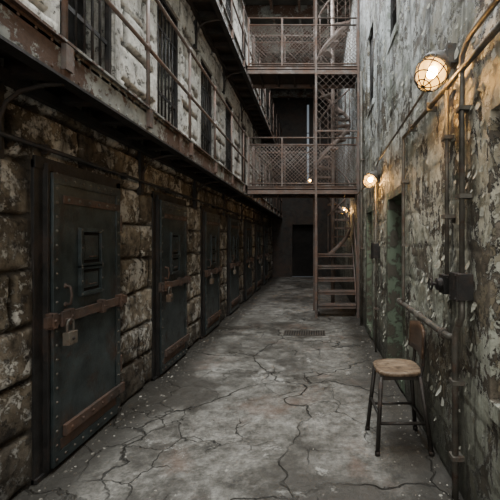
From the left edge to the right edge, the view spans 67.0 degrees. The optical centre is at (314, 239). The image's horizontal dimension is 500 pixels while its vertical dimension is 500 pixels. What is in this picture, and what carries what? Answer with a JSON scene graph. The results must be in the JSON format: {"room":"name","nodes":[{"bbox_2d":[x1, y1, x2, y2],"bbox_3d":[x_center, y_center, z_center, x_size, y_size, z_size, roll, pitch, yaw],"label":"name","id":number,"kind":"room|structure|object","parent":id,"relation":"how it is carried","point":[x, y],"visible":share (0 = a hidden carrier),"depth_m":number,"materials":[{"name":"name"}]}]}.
{"room":"prison interior","nodes":[
{"label":"prison interior","id":0,"kind":"room"},
{"bbox_2d":[0,0,272,499],"bbox_3d":[-1.811,-2.240,6.250,0.120,7.620,18.500,0,0,0],"label":"wall","id":1,"kind":"structure","parent":0,"point":[25,117],"depth_m":3.49,"materials":[{"name":"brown stone"}]},
{"bbox_2d":[30,155,126,484],"bbox_3d":[-1.829,0.505,2.850,0.401,2.090,1.040,0,0,0],"label":"door","id":2,"kind":"structure","parent":1,"relation":"in","point":[76,219],"depth_m":2.65,"materials":[{"name":"metal"}]},
{"bbox_2d":[43,0,120,78],"bbox_3d":[-1.949,-2.125,2.950,0.342,1.750,0.920,0,0,0],"label":"window","id":3,"kind":"structure","parent":1,"relation":"in","point":[94,28],"depth_m":3.27,"materials":[{"name":"metal"}]},
{"bbox_2d":[0,130,272,226],"bbox_3d":[-1.755,-0.590,6.250,0.060,0.060,18.500,0,0,0],"label":"pipe","id":4,"kind":"object","parent":1,"relation":"attached to","point":[46,149],"visible":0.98,"depth_m":2.86,"materials":[{"name":"metal"}]},
{"bbox_2d":[0,0,281,227],"bbox_3d":[-1.581,-0.777,7.855,0.458,0.634,15.310,0,0,0],"label":"catwalk","id":5,"kind":"object","parent":1,"relation":"attached to","point":[30,48],"visible":0.88,"depth_m":2.52,"materials":[{"name":"paint"}]},
{"bbox_2d":[61,0,281,215],"bbox_3d":[-1.378,-1.525,7.850,0.056,1.190,15.300,0,0,0],"label":"railing","id":6,"kind":"object","parent":5,"relation":"attached to","point":[67,52],"depth_m":3.45,"materials":[{"name":"brown metal"}]},
{"bbox_2d":[150,0,182,132],"bbox_3d":[-1.949,-2.125,4.550,0.342,1.750,0.920,0,0,0],"label":"window","id":7,"kind":"structure","parent":1,"relation":"in","point":[168,45],"depth_m":4.80,"materials":[{"name":"metal"}]},
{"bbox_2d":[151,191,190,380],"bbox_3d":[-1.829,0.505,4.570,0.401,2.090,1.040,0,0,0],"label":"door","id":8,"kind":"structure","parent":1,"relation":"in","point":[170,279],"depth_m":4.37,"materials":[{"name":"metal"}]},
{"bbox_2d":[196,47,214,157],"bbox_3d":[-1.949,-2.125,6.150,0.342,1.750,0.920,0,0,0],"label":"window","id":9,"kind":"structure","parent":1,"relation":"in","point":[205,99],"depth_m":6.36,"materials":[{"name":"metal"}]},
{"bbox_2d":[199,205,221,338],"bbox_3d":[-1.829,0.505,6.290,0.401,2.090,1.040,0,0,0],"label":"door","id":10,"kind":"structure","parent":1,"relation":"in","point":[210,268],"depth_m":6.09,"materials":[{"name":"metal"}]},
{"bbox_2d":[223,94,233,173],"bbox_3d":[-1.949,-2.125,7.750,0.342,1.750,0.920,0,0,0],"label":"window","id":11,"kind":"structure","parent":1,"relation":"in","point":[227,117],"depth_m":7.85,"materials":[{"name":"metal"}]},
{"bbox_2d":[224,0,233,28],"bbox_3d":[-1.949,-4.550,7.750,0.342,1.800,0.920,0,0,0],"label":"window","id":12,"kind":"structure","parent":1,"relation":"in","point":[227,3],"depth_m":7.96,"materials":[{"name":"metal"}]},
{"bbox_2d":[186,0,280,160],"bbox_3d":[-1.581,-3.177,7.855,0.458,0.634,15.310,0,0,0],"label":"catwalk","id":13,"kind":"object","parent":1,"relation":"attached to","point":[212,17],"visible":0.89,"depth_m":6.85,"materials":[{"name":"paint"}]},
{"bbox_2d":[230,0,281,151],"bbox_3d":[-1.378,-3.925,7.850,0.056,1.190,15.300,0,0,0],"label":"railing","id":14,"kind":"object","parent":13,"relation":"attached to","point":[232,3],"depth_m":8.14,"materials":[{"name":"brown metal"}]},
{"bbox_2d":[226,213,240,315],"bbox_3d":[-1.829,0.505,8.010,0.401,2.090,1.040,0,0,0],"label":"door","id":15,"kind":"structure","parent":1,"relation":"in","point":[233,232],"depth_m":7.80,"materials":[{"name":"metal"}]},
{"bbox_2d":[239,120,247,184],"bbox_3d":[-1.949,-2.125,9.350,0.342,1.750,0.920,0,0,0],"label":"window","id":16,"kind":"structure","parent":1,"relation":"in","point":[242,124],"depth_m":9.67,"materials":[{"name":"metal"}]},
{"bbox_2d":[239,14,247,62],"bbox_3d":[-1.949,-4.550,9.350,0.342,1.800,0.920,0,0,0],"label":"window","id":17,"kind":"structure","parent":1,"relation":"in","point":[241,19],"depth_m":9.50,"materials":[{"name":"metal"}]},
{"bbox_2d":[243,219,253,301],"bbox_3d":[-1.829,0.505,9.730,0.401,2.090,1.040,0,0,0],"label":"door","id":18,"kind":"structure","parent":1,"relation":"in","point":[247,226],"depth_m":9.49,"materials":[{"name":"metal"}]},
{"bbox_2d":[251,139,256,185],"bbox_3d":[-1.949,-2.125,10.950,0.342,1.750,0.920,0,0,0],"label":"window","id":19,"kind":"structure","parent":1,"relation":"in","point":[252,142],"depth_m":11.31,"materials":[{"name":"metal"}]},
{"bbox_2d":[254,222,261,291],"bbox_3d":[-1.829,0.505,11.450,0.401,2.090,1.040,0,0,0],"label":"door","id":20,"kind":"structure","parent":1,"relation":"in","point":[257,228],"depth_m":11.20,"materials":[{"name":"metal"}]},
{"bbox_2d":[260,153,263,185],"bbox_3d":[-1.949,-2.125,12.550,0.342,1.750,0.920,0,0,0],"label":"window","id":21,"kind":"structure","parent":1,"relation":"in","point":[261,162],"depth_m":12.88,"materials":[{"name":"metal"}]},
{"bbox_2d":[260,89,263,106],"bbox_3d":[-1.949,-4.550,12.550,0.342,1.800,0.920,0,0,0],"label":"window","id":22,"kind":"structure","parent":1,"relation":"in","point":[261,90],"depth_m":12.88,"materials":[{"name":"metal"}]},
{"bbox_2d":[262,224,268,284],"bbox_3d":[-1.829,0.505,13.170,0.401,2.090,1.040,0,0,0],"label":"door","id":23,"kind":"structure","parent":1,"relation":"in","point":[265,229],"depth_m":13.01,"materials":[{"name":"metal"}]},
{"bbox_2d":[266,95,268,119],"bbox_3d":[-1.949,-4.550,14.150,0.342,1.800,0.920,0,0,0],"label":"window","id":24,"kind":"structure","parent":1,"relation":"in","point":[267,107],"depth_m":14.26,"materials":[{"name":"metal"}]},
{"bbox_2d":[266,160,269,201],"bbox_3d":[-1.949,-2.125,14.150,0.342,1.750,0.920,0,0,0],"label":"window","id":25,"kind":"structure","parent":1,"relation":"in","point":[268,166],"depth_m":14.26,"materials":[{"name":"metal"}]},
{"bbox_2d":[9,277,463,499],"bbox_3d":[-0.370,1.550,6.260,3.080,0.012,18.520,0,0,0],"label":"floor","id":26,"kind":"structure","parent":0,"point":[319,411],"depth_m":3.09,"materials":[{"name":"concrete"}]},
{"bbox_2d":[38,294,448,499],"bbox_3d":[-0.439,1.546,6.090,2.602,0.020,8.991,0,0,0],"label":"debris","id":27,"kind":"object","parent":26,"relation":"on","point":[417,451],"visible":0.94,"depth_m":3.10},
{"bbox_2d":[283,330,325,335],"bbox_3d":[-0.175,1.551,6.150,0.690,0.018,0.340,0,0,0],"label":"drain grate","id":28,"kind":"object","parent":26,"relation":"on","point":[286,332],"visible":1,"depth_m":6.12,"materials":[{"name":"metal"}]},
{"bbox_2d":[313,0,358,317],"bbox_3d":[0.421,-2.100,8.330,0.922,7.300,1.980,0,0,0],"label":"cage","id":29,"kind":"object","parent":26,"relation":"on","point":[315,113],"visible":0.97,"depth_m":7.34,"materials":[{"name":"metal"}]},
{"bbox_2d":[317,0,356,316],"bbox_3d":[0.424,-2.231,8.245,0.866,7.732,1.810,0,0,0],"label":"spiral staircase","id":30,"kind":"structure","parent":26,"relation":"on","point":[334,247],"depth_m":8.41,"materials":[{"name":"metal"}]},
{"bbox_2d":[365,320,434,456],"bbox_3d":[0.635,1.090,2.848,0.448,0.920,0.405,0,0,0],"label":"wooden chair","id":31,"kind":"object","parent":26,"relation":"on","point":[388,369],"visible":1,"depth_m":2.74,"materials":[{"name":"wood"}]},
{"bbox_2d":[244,0,349,89],"bbox_3d":[-0.452,-6.100,6.250,3.276,0.100,18.500,0,0,0],"label":"ceiling","id":32,"kind":"structure","parent":0,"point":[247,2],"depth_m":10.25,"materials":[{"name":"paint"}]},
{"bbox_2d":[245,0,349,99],"bbox_3d":[-0.452,-5.895,11.750,2.676,0.290,7.500,0,0,0],"label":"ceiling beams","id":33,"kind":"structure","parent":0,"point":[271,10],"depth_m":10.40,"materials":[{"name":"metal"}]},
{"bbox_2d":[271,98,335,276],"bbox_3d":[-0.452,-2.250,15.750,3.276,7.600,0.500,0,0,0],"label":"wall","id":34,"kind":"structure","parent":0,"point":[292,235],"depth_m":15.50,"materials":[{"name":"paint"}]},
{"bbox_2d":[307,104,308,184],"bbox_3d":[-0.292,-4.000,15.474,0.115,3.400,0.048,0,0,0],"label":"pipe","id":35,"kind":"structure","parent":34,"relation":"in","point":[307,104],"depth_m":15.47,"materials":[{"name":"metal"}]},
{"bbox_2d":[336,0,499,499],"bbox_3d":[0.888,-2.240,6.250,0.018,7.620,18.500,0,0,0],"label":"wall","id":36,"kind":"structure","parent":0,"point":[479,475],"depth_m":2.80,"materials":[{"name":"paint"}]},
{"bbox_2d":[247,137,356,197],"bbox_3d":[-0.237,-1.493,7.749,2.232,1.146,0.738,0,0,0],"label":"footbridge","id":37,"kind":"object","parent":36,"relation":"attached to","point":[261,191],"visible":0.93,"depth_m":7.42,"materials":[{"name":"metal"}]},
{"bbox_2d":[247,17,356,88],"bbox_3d":[-0.237,-3.893,7.749,2.232,1.146,0.738,0,0,0],"label":"footbridge","id":38,"kind":"object","parent":36,"relation":"attached to","point":[262,77],"visible":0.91,"depth_m":7.42,"materials":[{"name":"metal"}]},
{"bbox_2d":[366,205,372,338],"bbox_3d":[1.045,0.490,6.025,0.342,2.080,0.750,0,0,0],"label":"door","id":39,"kind":"structure","parent":36,"relation":"in","point":[369,213],"depth_m":6.30,"materials":[{"name":"paint"}]},
{"bbox_2d":[367,12,374,117],"bbox_3d":[1.045,-2.750,5.900,0.342,1.400,0.800,0,0,0],"label":"window","id":40,"kind":"structure","parent":36,"relation":"in","point":[370,40],"depth_m":6.07,"materials":[{"name":"metal"}]},
{"bbox_2d":[363,166,379,187],"bbox_3d":[0.768,-0.857,5.054,0.234,0.300,0.201,0,0,0],"label":"lamp","id":41,"kind":"object","parent":36,"relation":"attached to","point":[371,178],"visible":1,"depth_m":5.00,"materials":[{"name":"glass"}]},
{"bbox_2d":[371,243,379,258],"bbox_3d":[0.836,0.150,5.125,0.100,0.220,0.170,0,0,0],"label":"junction box","id":42,"kind":"object","parent":36,"relation":"attached to","point":[375,248],"visible":0.94,"depth_m":5.05,"materials":[{"name":"metal"}]},
{"bbox_2d":[386,0,398,56],"bbox_3d":[1.045,-3.100,4.250,0.342,1.700,0.700,0,0,0],"label":"window","id":43,"kind":"structure","parent":36,"relation":"in","point":[392,6],"depth_m":4.46,"materials":[{"name":"metal"}]},
{"bbox_2d":[386,184,405,393],"bbox_3d":[1.045,0.475,4.110,0.342,2.110,0.940,0,0,0],"label":"door","id":44,"kind":"structure","parent":36,"relation":"in","point":[395,313],"depth_m":4.48,"materials":[{"name":"painted steel"},{"name":"dark iron"}]},
{"bbox_2d":[396,298,451,340],"bbox_3d":[0.857,0.610,3.040,0.099,0.066,1.468,0,0,0],"label":"pipe","id":45,"kind":"object","parent":36,"relation":"attached to","point":[442,332],"visible":0.86,"depth_m":2.72,"materials":[{"name":"grey metal"}]},
{"bbox_2d":[363,0,495,449],"bbox_3d":[0.859,-1.143,4.476,0.041,4.996,5.369,0,0,0],"label":"flakes","id":46,"kind":"object","parent":36,"relation":"attached to","point":[493,54],"visible":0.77,"depth_m":2.60,"materials":[{"name":"grey paint"}]},
{"bbox_2d":[414,43,456,91],"bbox_3d":[0.751,-1.075,2.307,0.270,0.311,0.210,0,0,0],"label":"lamp","id":47,"kind":"object","parent":36,"relation":"attached to","point":[434,69],"visible":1,"depth_m":2.25,"materials":[{"name":"glass"}]},
{"bbox_2d":[428,274,448,293],"bbox_3d":[0.808,0.280,2.360,0.156,0.120,0.100,0,0,0],"label":"switch","id":48,"kind":"object","parent":36,"relation":"attached to","point":[441,283],"visible":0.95,"depth_m":2.32,"materials":[{"name":"metal"}]},
{"bbox_2d":[449,272,473,301],"bbox_3d":[0.834,0.265,2.115,0.105,0.160,0.120,0,0,0],"label":"junction box","id":49,"kind":"object","parent":36,"relation":"attached to","point":[461,285],"visible":1,"depth_m":2.06,"materials":[{"name":"metal"}]},
{"bbox_2d":[483,86,499,427],"bbox_3d":[1.045,0.075,1.480,0.342,1.650,0.960,0,0,0],"label":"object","id":50,"kind":"structure","parent":36,"relation":"in","point":[491,125],"depth_m":1.86,"materials":[{"name":"paint"}]},
{"bbox_3d":[-0.452,-2.250,-3.100,3.276,7.600,0.200,0,0,0],"label":"wall","id":51,"kind":"structure","parent":0,"visible":0},
{"bbox_2d":[357,0,499,499],"bbox_3d":[0.850,-0.750,2.150,0.073,4.600,10.300,0,0,0],"label":"conduit","id":52,"kind":"object","parent":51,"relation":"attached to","point":[455,454],"visible":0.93,"depth_m":2.20,"materials":[{"name":"brown metal"}]}
]}

